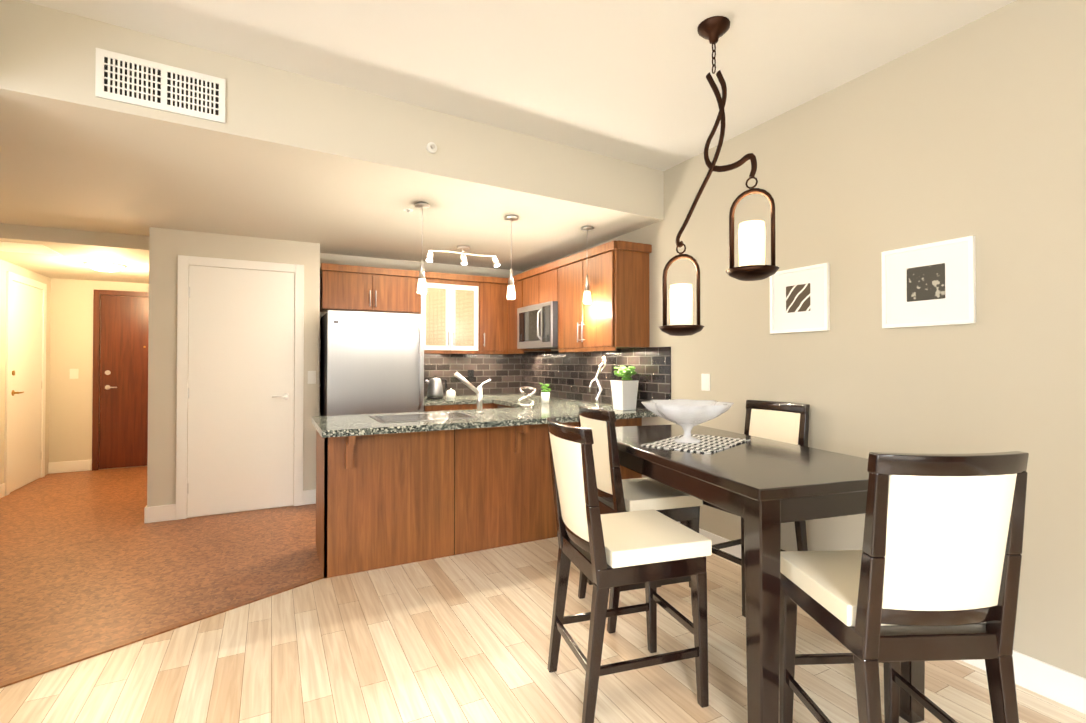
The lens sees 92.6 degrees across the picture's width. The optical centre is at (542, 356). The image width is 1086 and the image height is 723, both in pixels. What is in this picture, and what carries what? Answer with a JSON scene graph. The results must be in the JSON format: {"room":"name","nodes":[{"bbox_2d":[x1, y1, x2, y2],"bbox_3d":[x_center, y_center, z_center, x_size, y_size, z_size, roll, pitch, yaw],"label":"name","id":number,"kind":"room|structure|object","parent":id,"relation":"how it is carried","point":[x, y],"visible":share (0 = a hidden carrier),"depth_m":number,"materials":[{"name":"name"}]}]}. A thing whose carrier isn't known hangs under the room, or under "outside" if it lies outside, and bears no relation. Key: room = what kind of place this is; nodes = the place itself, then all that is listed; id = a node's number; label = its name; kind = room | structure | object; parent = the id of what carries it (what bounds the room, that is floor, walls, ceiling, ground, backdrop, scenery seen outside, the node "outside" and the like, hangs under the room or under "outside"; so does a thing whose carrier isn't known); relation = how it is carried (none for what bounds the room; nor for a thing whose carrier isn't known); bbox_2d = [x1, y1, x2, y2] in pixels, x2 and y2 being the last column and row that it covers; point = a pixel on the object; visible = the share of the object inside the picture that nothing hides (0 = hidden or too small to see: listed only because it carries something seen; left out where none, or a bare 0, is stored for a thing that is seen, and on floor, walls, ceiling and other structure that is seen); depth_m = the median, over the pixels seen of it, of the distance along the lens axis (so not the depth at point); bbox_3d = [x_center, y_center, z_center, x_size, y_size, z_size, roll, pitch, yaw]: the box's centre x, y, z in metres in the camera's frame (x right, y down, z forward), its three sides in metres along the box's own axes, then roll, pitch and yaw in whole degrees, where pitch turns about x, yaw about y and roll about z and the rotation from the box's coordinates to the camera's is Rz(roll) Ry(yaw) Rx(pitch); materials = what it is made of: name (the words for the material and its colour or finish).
{"room":"kitchen","nodes":[
{"label":"kitchen","id":0,"kind":"room"},
{"bbox_2d":[0,259,50,492],"bbox_3d":[-4.684,-0.069,3.854,0.100,2.950,5.050,0,-1,-28],"label":"wall","id":1,"kind":"structure","parent":0,"point":[5,266],"depth_m":5.09,"materials":[{"name":"beige paint"}]},
{"bbox_2d":[0,483,4,497],"bbox_3d":[-4.359,1.285,3.344,0.016,0.130,3.870,0,-1,-28],"label":"baseboard","id":2,"kind":"structure","parent":1,"relation":"attached to","point":[2,486],"depth_m":5.02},
{"bbox_2d":[4,271,46,495],"bbox_3d":[-5.484,0.272,5.525,0.095,2.205,0.970,0,-1,-28],"label":"door","id":3,"kind":"structure","parent":1,"relation":"attached to","point":[25,393],"depth_m":5.47,"materials":[{"name":"white wood"}]},
{"bbox_2d":[49,278,148,469],"bbox_3d":[-5.249,-0.041,6.465,1.520,2.950,0.100,0,-1,-28],"label":"wall","id":4,"kind":"structure","parent":0,"point":[71,347],"depth_m":6.21,"materials":[{"name":"beige paint"}]},
{"bbox_2d":[48,460,91,473],"bbox_3d":[-5.631,1.316,6.184,0.395,0.130,0.016,0,-1,-28],"label":"baseboard","id":5,"kind":"structure","parent":4,"relation":"attached to","point":[80,465],"depth_m":6.17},
{"bbox_2d":[70,369,77,378],"bbox_3d":[-5.614,0.211,6.210,0.080,0.120,0.005,0,-1,-28],"label":"light switch","id":6,"kind":"object","parent":4,"relation":"attached to","point":[73,373],"visible":1,"depth_m":6.21,"materials":[{"name":"white plastic"}]},
{"bbox_2d":[92,289,148,470],"bbox_3d":[-5.004,0.290,6.511,1.000,2.190,0.099,0,-1,-28],"label":"door","id":7,"kind":"structure","parent":4,"relation":"attached to","point":[120,373],"depth_m":6.41,"materials":[{"name":"brown wood"}]},
{"bbox_2d":[0,466,321,681],"bbox_3d":[-2.658,1.391,4.756,5.900,0.050,5.502,0,-1,-28],"label":"floor","id":8,"kind":"structure","parent":0,"point":[91,561],"depth_m":3.40,"materials":[{"name":"brown carpet"}]},
{"bbox_2d":[0,574,323,688],"bbox_3d":[-1.785,1.339,2.614,0.040,0.008,1.464,0,-1,39],"label":"trim","id":9,"kind":"structure","parent":8,"relation":"on","point":[3,684],"depth_m":2.47,"materials":[{"name":"brown wood"}]},
{"bbox_2d":[321,310,423,415],"bbox_3d":[-1.684,0.482,5.099,0.865,1.775,0.776,0,-1,-28],"label":"fridge","id":10,"kind":"object","parent":8,"relation":"on","point":[372,362],"visible":0.48,"depth_m":4.81,"materials":[{"name":"grey metal"}]},
{"bbox_2d":[424,402,491,409],"bbox_3d":[-0.982,0.934,5.570,0.739,0.880,0.616,0,-1,-28],"label":"base cabinet","id":11,"kind":"object","parent":8,"relation":"on","point":[485,405],"depth_m":5.28,"materials":[{"name":"brown wood"}]},
{"bbox_2d":[424,396,491,405],"bbox_3d":[-0.997,0.474,5.550,0.729,0.040,0.647,0,-1,-28],"label":"countertop","id":12,"kind":"structure","parent":11,"relation":"on","point":[459,400],"depth_m":5.29,"materials":[{"name":"grey stone"}]},
{"bbox_2d":[425,376,446,399],"bbox_3d":[-1.123,0.330,5.460,0.240,0.245,0.170,0,-1,-28],"label":"kettle","id":13,"kind":"object","parent":12,"relation":"on","point":[436,391],"visible":1,"depth_m":5.40,"materials":[{"name":"silver metal"}]},
{"bbox_2d":[446,388,455,398],"bbox_3d":[-0.987,0.399,5.564,0.100,0.108,0.100,0,-1,-28],"label":"jar","id":14,"kind":"object","parent":12,"relation":"on","point":[450,393],"visible":1,"depth_m":5.53,"materials":[{"name":"white ceramic"}]},
{"bbox_2d":[314,418,641,578],"bbox_3d":[-0.405,0.917,3.989,2.418,0.880,0.639,0,-1,-28],"label":"base cabinet","id":15,"kind":"object","parent":8,"relation":"on","point":[446,477],"depth_m":3.46,"materials":[{"name":"brown wood"}]},
{"bbox_2d":[312,402,657,437],"bbox_3d":[-0.376,0.456,3.907,2.448,0.040,0.860,0,-1,-28],"label":"countertop","id":16,"kind":"structure","parent":15,"relation":"on","point":[339,426],"depth_m":3.58,"materials":[{"name":"grey stone"}]},
{"bbox_2d":[454,372,490,413],"bbox_3d":[-0.532,0.276,3.925,0.300,0.320,0.068,0,-1,-28],"label":"faucet","id":17,"kind":"object","parent":16,"relation":"on","point":[477,390],"visible":1,"depth_m":3.93,"materials":[{"name":"silver metal"}]},
{"bbox_2d":[517,386,536,408],"bbox_3d":[-0.133,0.347,4.364,0.157,0.186,0.100,0,-1,-28],"label":"ornament","id":18,"kind":"object","parent":16,"relation":"on","point":[527,406],"visible":1,"depth_m":4.35,"materials":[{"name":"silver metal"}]},
{"bbox_2d":[589,355,605,408],"bbox_3d":[0.452,0.214,4.310,0.172,0.451,0.100,0,-1,-28],"label":"figurine","id":19,"kind":"object","parent":16,"relation":"on","point":[599,370],"visible":0.92,"depth_m":4.30,"materials":[{"name":"white ceramic"}]},
{"bbox_2d":[610,366,638,409],"bbox_3d":[0.675,0.259,4.267,0.175,0.360,0.176,0,-1,-28],"label":"plant pot","id":20,"kind":"object","parent":16,"relation":"on","point":[624,390],"visible":1,"depth_m":4.21,"materials":[{"name":"white ceramic"}]},
{"bbox_2d":[476,394,583,405],"bbox_3d":[-0.158,0.473,5.430,0.648,0.040,1.637,0,-1,-28],"label":"countertop","id":21,"kind":"structure","parent":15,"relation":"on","point":[509,400],"depth_m":5.27,"materials":[{"name":"grey stone"}]},
{"bbox_2d":[540,383,550,402],"bbox_3d":[0.024,0.350,4.931,0.102,0.193,0.093,0,-1,-28],"label":"plant pot","id":22,"kind":"object","parent":21,"relation":"on","point":[545,394],"visible":1,"depth_m":4.91,"materials":[{"name":"white ceramic"}]},
{"bbox_2d":[496,402,503,405],"bbox_3d":[0.027,0.929,5.084,0.638,0.880,0.940,0,-1,-28],"label":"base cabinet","id":23,"kind":"object","parent":8,"relation":"on","point":[497,403],"depth_m":5.29,"materials":[{"name":"brown wood"}]},
{"bbox_2d":[147,227,319,517],"bbox_3d":[-3.320,-0.048,5.809,1.290,2.950,2.850,0,-1,-28],"label":"wall","id":24,"kind":"structure","parent":0,"point":[167,247],"depth_m":4.33,"materials":[{"name":"beige paint"}]},
{"bbox_2d":[144,505,163,522],"bbox_3d":[-3.895,1.309,5.485,0.016,0.130,2.866,0,-1,-28],"label":"baseboard","id":25,"kind":"structure","parent":24,"relation":"attached to","point":[150,513],"depth_m":4.23,"materials":[{"name":"white wood"}]},
{"bbox_2d":[176,255,303,519],"bbox_3d":[-2.624,0.261,4.542,0.960,2.205,0.095,0,-1,-28],"label":"door","id":26,"kind":"structure","parent":24,"relation":"attached to","point":[240,381],"depth_m":4.53,"materials":[{"name":"white wood"}]},
{"bbox_2d":[308,371,315,383],"bbox_3d":[-2.143,0.196,4.810,0.070,0.120,0.005,0,-1,-28],"label":"light switch","id":27,"kind":"object","parent":24,"relation":"attached to","point":[311,377],"visible":1,"depth_m":4.81,"materials":[{"name":"white plastic"}]},
{"bbox_2d":[0,0,663,283],"bbox_3d":[-1.312,-0.088,2.092,5.800,2.950,11.300,0,-1,-28],"label":"bulkhead","id":28,"kind":"object","parent":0,"point":[86,174],"visible":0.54,"depth_m":3.20,"materials":[{"name":"beige paint"}]},
{"bbox_2d":[0,241,62,255],"bbox_3d":[-4.549,-0.935,4.470,0.500,0.004,0.500,0,-1,-28],"label":"ceiling","id":29,"kind":"structure","parent":28,"relation":"attached to","point":[23,247],"depth_m":4.50,"materials":[{"name":"beige paint"}]},
{"bbox_2d":[83,261,126,271],"bbox_3d":[-4.434,-0.893,5.263,0.340,0.069,0.340,0,-1,-28],"label":"light","id":30,"kind":"object","parent":28,"relation":"attached to","point":[106,266],"visible":1,"depth_m":5.18,"materials":[{"name":"beige"}]},
{"bbox_2d":[95,48,225,122],"bbox_3d":[-1.737,-1.230,2.378,0.480,0.210,0.012,0,-1,-32],"label":"air vent grille","id":31,"kind":"object","parent":28,"relation":"attached to","point":[123,78],"visible":1,"depth_m":2.37,"materials":[{"name":"white metal"}]},
{"bbox_2d":[415,202,429,293],"bbox_3d":[-0.844,-0.751,3.620,0.104,0.629,0.104,0,-1,-28],"label":"pendant light","id":32,"kind":"object","parent":28,"relation":"hanging from","point":[421,288],"visible":1,"depth_m":3.60,"materials":[{"name":"silver metal"}]},
{"bbox_2d":[426,142,436,152],"bbox_3d":[-0.649,-1.223,3.040,0.060,0.060,0.034,0,-1,-32],"label":"smoke detector","id":33,"kind":"object","parent":28,"relation":"attached to","point":[431,147],"visible":0.92,"depth_m":3.03,"materials":[{"name":"white plastic"}]},
{"bbox_2d":[426,245,499,266],"bbox_3d":[-0.760,-0.963,4.973,0.724,0.177,0.144,0,-1,-28],"label":"track spotlight","id":34,"kind":"object","parent":28,"relation":"attached to","point":[429,258],"visible":1,"depth_m":4.95,"materials":[{"name":"silver metal"}]},
{"bbox_2d":[504,215,517,298],"bbox_3d":[-0.241,-0.748,3.935,0.104,0.629,0.104,0,-1,-28],"label":"pendant light","id":35,"kind":"object","parent":28,"relation":"hanging from","point":[511,287],"visible":1,"depth_m":3.92,"materials":[{"name":"silver metal"}]},
{"bbox_2d":[581,226,592,303],"bbox_3d":[0.361,-0.744,4.250,0.104,0.629,0.104,0,-1,-28],"label":"pendant light","id":36,"kind":"object","parent":28,"relation":"hanging from","point":[587,298],"visible":1,"depth_m":4.23,"materials":[{"name":"silver metal"}]},
{"bbox_2d":[319,253,522,415],"bbox_3d":[-1.296,-0.048,5.824,2.310,2.950,0.100,0,-1,-28],"label":"wall","id":37,"kind":"structure","parent":0,"point":[395,264],"depth_m":5.65,"materials":[{"name":"beige paint"}]},
{"bbox_2d":[320,263,419,313],"bbox_3d":[-1.778,-0.664,5.323,0.925,0.430,0.347,0,-1,-28],"label":"upper cabinet","id":38,"kind":"object","parent":37,"relation":"attached to","point":[342,287],"depth_m":5.15,"materials":[{"name":"brown wood"}]},
{"bbox_2d":[420,272,479,351],"bbox_3d":[-1.074,-0.465,5.689,0.665,0.820,0.347,0,-1,-28],"label":"upper cabinet","id":39,"kind":"object","parent":37,"relation":"attached to","point":[468,314],"depth_m":5.55,"materials":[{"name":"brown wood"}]},
{"bbox_2d":[480,276,507,351],"bbox_3d":[-0.646,-0.462,5.913,0.420,0.820,0.347,0,-1,-28],"label":"upper cabinet","id":40,"kind":"object","parent":37,"relation":"attached to","point":[493,290],"depth_m":5.77,"materials":[{"name":"brown wood"}]},
{"bbox_2d":[22,0,1015,170],"bbox_3d":[-0.120,-1.536,-0.062,5.900,0.100,6.550,0,-1,-28],"label":"ceiling","id":41,"kind":"structure","parent":0,"point":[625,80],"depth_m":2.48,"materials":[{"name":"white paint"}]},
{"bbox_2d":[659,16,778,335],"bbox_3d":[0.756,-0.777,2.290,0.210,1.366,0.550,1,-1,-42],"label":"chandelier","id":42,"kind":"object","parent":41,"relation":"hanging from","point":[752,233],"visible":1,"depth_m":2.26,"materials":[{"name":"brown metal"}]},
{"bbox_2d":[0,537,1085,722],"bbox_3d":[-0.164,1.339,-0.009,5.900,0.050,6.740,0,-1,-28],"label":"floor","id":43,"kind":"structure","parent":0,"point":[463,638],"depth_m":2.24,"materials":[{"name":"beige wood"}]},
{"bbox_2d":[547,417,711,722],"bbox_3d":[0.311,0.799,2.099,0.560,1.075,0.436,0,-1,-18],"label":"chair","id":44,"kind":"object","parent":43,"relation":"on","point":[603,553],"visible":1,"depth_m":1.96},
{"bbox_2d":[577,404,702,633],"bbox_3d":[0.487,0.807,2.781,0.560,1.075,0.436,0,-1,-18],"label":"chair","id":45,"kind":"object","parent":43,"relation":"on","point":[617,493],"visible":0.62,"depth_m":2.61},
{"bbox_2d":[689,400,809,617],"bbox_3d":[1.185,0.809,2.972,0.560,1.075,0.436,0,-1,-28],"label":"chair","id":46,"kind":"object","parent":43,"relation":"on","point":[787,422],"visible":0.42,"depth_m":3.01,"materials":[{"name":"white leather"}]},
{"bbox_2d":[587,424,924,722],"bbox_3d":[0.825,0.886,2.509,0.800,0.910,1.580,0,-1,-18],"label":"dining table","id":47,"kind":"object","parent":43,"relation":"on","point":[764,488],"visible":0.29,"depth_m":1.81,"materials":[{"name":"black wood"}]},
{"bbox_2d":[641,434,750,453],"bbox_3d":[0.768,0.429,2.577,0.340,0.004,0.520,-1,-1,40],"label":"placemat","id":48,"kind":"object","parent":47,"relation":"on","point":[707,444],"visible":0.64,"depth_m":2.50,"materials":[{"name":"fabric"}]},
{"bbox_2d":[641,399,733,442],"bbox_3d":[0.723,0.329,2.599,0.449,0.195,0.449,0,-1,-28],"label":"bowl","id":49,"kind":"object","parent":48,"relation":"on","point":[687,415],"visible":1,"depth_m":2.50,"materials":[{"name":"white ceramic"}]},
{"bbox_2d":[779,451,1028,722],"bbox_3d":[1.060,0.794,1.590,0.436,1.075,0.560,0,-1,-3],"label":"chair","id":50,"kind":"object","parent":43,"relation":"on","point":[930,570],"visible":0.96,"depth_m":1.38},
{"bbox_2d":[523,0,1085,677],"bbox_3d":[1.302,-0.073,3.460,0.100,2.950,11.500,0,-1,-28],"label":"wall","id":51,"kind":"structure","parent":0,"point":[977,128],"depth_m":2.40,"materials":[{"name":"beige paint"}]},
{"bbox_2d":[520,268,535,307],"bbox_3d":[0.026,-0.692,5.417,0.348,0.371,0.380,0,-1,-28],"label":"upper cabinet","id":52,"kind":"object","parent":51,"relation":"attached to","point":[527,279],"depth_m":5.38,"materials":[{"name":"brown wood"}]},
{"bbox_2d":[508,274,550,351],"bbox_3d":[-0.155,-0.464,5.760,0.348,0.820,0.400,0,-1,-28],"label":"upper cabinet","id":53,"kind":"object","parent":51,"relation":"attached to","point":[513,304],"depth_m":5.68,"materials":[{"name":"brown wood"}]},
{"bbox_2d":[536,261,555,303],"bbox_3d":[0.202,-0.696,5.080,0.348,0.371,0.380,0,-1,-28],"label":"upper cabinet","id":54,"kind":"object","parent":51,"relation":"attached to","point":[545,274],"depth_m":5.03,"materials":[{"name":"brown wood"}]},
{"bbox_2d":[517,301,557,348],"bbox_3d":[0.063,-0.292,5.218,0.460,0.426,0.752,0,-1,-28],"label":"over-the-range microwave","id":55,"kind":"object","parent":54,"relation":"attached to","point":[537,326],"visible":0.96,"depth_m":5.01,"materials":[{"name":"grey metal"}]},
{"bbox_2d":[424,347,670,409],"bbox_3d":[-0.246,0.190,4.819,1.380,0.508,2.650,0,-1,-28],"label":"tile backsplash","id":56,"kind":"structure","parent":51,"relation":"attached to","point":[567,375],"depth_m":5.51,"materials":[{"name":"black tile"}]},
{"bbox_2d":[556,240,651,351],"bbox_3d":[0.499,-0.478,4.510,0.348,0.820,0.900,0,-1,-28],"label":"upper cabinet","id":57,"kind":"object","parent":51,"relation":"attached to","point":[617,315],"depth_m":4.17,"materials":[{"name":"brown wood"}]},
{"bbox_2d":[701,374,709,390],"bbox_3d":[1.142,0.184,3.644,0.008,0.120,0.080,0,-1,-28],"label":"light switch","id":58,"kind":"object","parent":51,"relation":"attached to","point":[705,382],"visible":1,"depth_m":3.64,"materials":[{"name":"white plastic"}]},
{"bbox_2d":[769,263,829,333],"bbox_3d":[1.475,-0.323,3.000,0.021,0.370,0.370,0,-1,-28],"label":"picture frame","id":59,"kind":"object","parent":51,"relation":"attached to","point":[800,299],"visible":0.92,"depth_m":2.98,"materials":[{"name":"white paper"}]},
{"bbox_2d":[678,521,1085,713],"bbox_3d":[2.340,1.264,1.336,0.016,0.130,6.600,0,-1,-28],"label":"baseboard","id":60,"kind":"structure","parent":51,"relation":"attached to","point":[1052,682],"depth_m":2.04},
{"bbox_2d":[881,236,975,327],"bbox_3d":[1.781,-0.330,2.415,0.021,0.380,0.380,0,-1,-28],"label":"picture frame","id":61,"kind":"object","parent":51,"relation":"attached to","point":[931,284],"visible":1,"depth_m":2.40,"materials":[{"name":"white paper"}]}
]}

